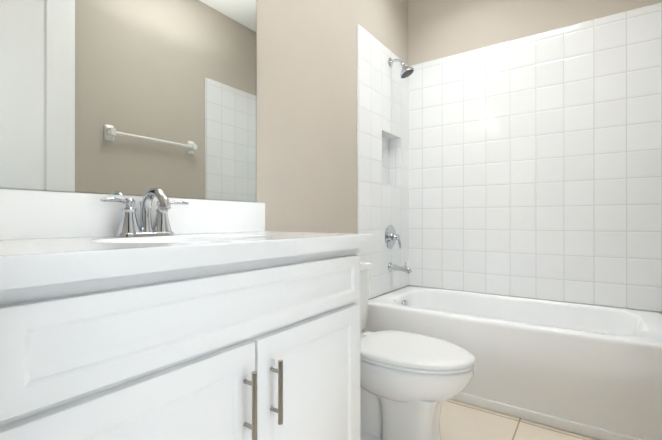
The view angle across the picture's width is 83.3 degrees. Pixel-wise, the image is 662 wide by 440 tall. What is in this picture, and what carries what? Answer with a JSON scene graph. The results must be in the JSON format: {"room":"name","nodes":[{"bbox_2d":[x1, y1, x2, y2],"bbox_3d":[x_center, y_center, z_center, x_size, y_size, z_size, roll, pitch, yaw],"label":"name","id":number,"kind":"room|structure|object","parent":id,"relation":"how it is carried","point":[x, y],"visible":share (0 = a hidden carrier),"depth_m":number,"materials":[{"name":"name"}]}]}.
{"room":"bathroom","nodes":[
{"label":"bathroom","id":0,"kind":"room"},
{"bbox_2d":[0,0,407,299],"bbox_3d":[-0.228,-0.444,1.879,0.140,2.810,2.930,0,0,35],"label":"wall","id":1,"kind":"structure","parent":0,"point":[306,115],"depth_m":1.94,"materials":[{"name":"beige paint"}]},
{"bbox_2d":[0,0,256,201],"bbox_3d":[-0.621,-0.589,1.187,0.005,1.022,1.035,0,0,35],"label":"mirror","id":2,"kind":"object","parent":1,"relation":"attached to","point":[132,97],"visible":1,"depth_m":1.17,"materials":[{"name":"clear glass"}]},
{"bbox_2d":[357,24,408,298],"bbox_3d":[0.354,-0.352,2.658,0.096,1.731,0.787,0,0,35],"label":"wall tile","id":3,"kind":"structure","parent":1,"relation":"attached to","point":[382,145],"depth_m":2.57,"materials":[{"name":"white tile"}]},
{"bbox_2d":[385,225,400,248],"bbox_3d":[0.457,0.121,2.650,0.080,0.172,0.172,0,0,35],"label":"shower valve","id":4,"kind":"object","parent":3,"relation":"attached to","point":[391,237],"visible":1,"depth_m":2.64,"materials":[{"name":"silver metal"}]},
{"bbox_2d":[388,262,411,273],"bbox_3d":[0.492,0.337,2.625,0.166,0.084,0.066,0,0,35],"label":"tub spout","id":5,"kind":"object","parent":3,"relation":"attached to","point":[405,268],"visible":1,"depth_m":2.61,"materials":[{"name":"silver metal"}]},
{"bbox_2d":[388,58,413,78],"bbox_3d":[0.500,-1.083,2.630,0.178,0.163,0.105,0,0,35],"label":"shower head","id":6,"kind":"object","parent":3,"relation":"attached to","point":[406,71],"visible":1,"depth_m":2.61},
{"bbox_2d":[440,399,598,439],"bbox_3d":[0.088,0.989,0.789,2.424,0.060,4.350,0,0,35],"label":"floor","id":7,"kind":"structure","parent":0,"point":[459,420],"depth_m":1.72,"materials":[{"name":"beige tile"}]},
{"bbox_2d":[0,189,373,439],"bbox_3d":[-0.377,0.442,1.024,0.588,1.034,1.095,0,0,35],"label":"bathroom vanity","id":8,"kind":"object","parent":7,"relation":"on","point":[219,320],"visible":1,"depth_m":0.77,"materials":[{"name":"white paint"}]},
{"bbox_2d":[100,188,188,236],"bbox_3d":[-0.531,-0.024,1.114,0.155,0.144,0.269,0,0,35],"label":"faucet","id":9,"kind":"object","parent":8,"relation":"on","point":[129,226],"visible":1,"depth_m":1.10,"materials":[{"name":"silver metal"}]},
{"bbox_2d":[360,261,475,439],"bbox_3d":[0.217,0.589,1.646,0.805,0.742,0.512,0,0,35],"label":"toilet","id":10,"kind":"object","parent":7,"relation":"on","point":[410,383],"visible":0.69,"depth_m":1.47,"materials":[{"name":"white ceramic"}]},
{"bbox_2d":[361,286,661,439],"bbox_3d":[1.015,0.737,2.201,1.518,0.446,0.769,0,0,35],"label":"bathtub","id":11,"kind":"object","parent":7,"relation":"on","point":[593,371],"visible":0.85,"depth_m":1.80,"materials":[{"name":"white ceramic"}]},
{"bbox_2d":[408,0,661,312],"bbox_3d":[1.265,-0.443,2.561,1.724,2.810,0.100,0,0,35],"label":"wall","id":12,"kind":"structure","parent":0,"point":[438,29],"depth_m":2.62,"materials":[{"name":"beige paint"}]},
{"bbox_2d":[409,2,661,311],"bbox_3d":[1.234,-0.353,2.517,1.524,1.731,0.008,0,0,35],"label":"wall tile","id":13,"kind":"structure","parent":12,"relation":"attached to","point":[535,165],"depth_m":2.40,"materials":[{"name":"white tile"}]}
]}

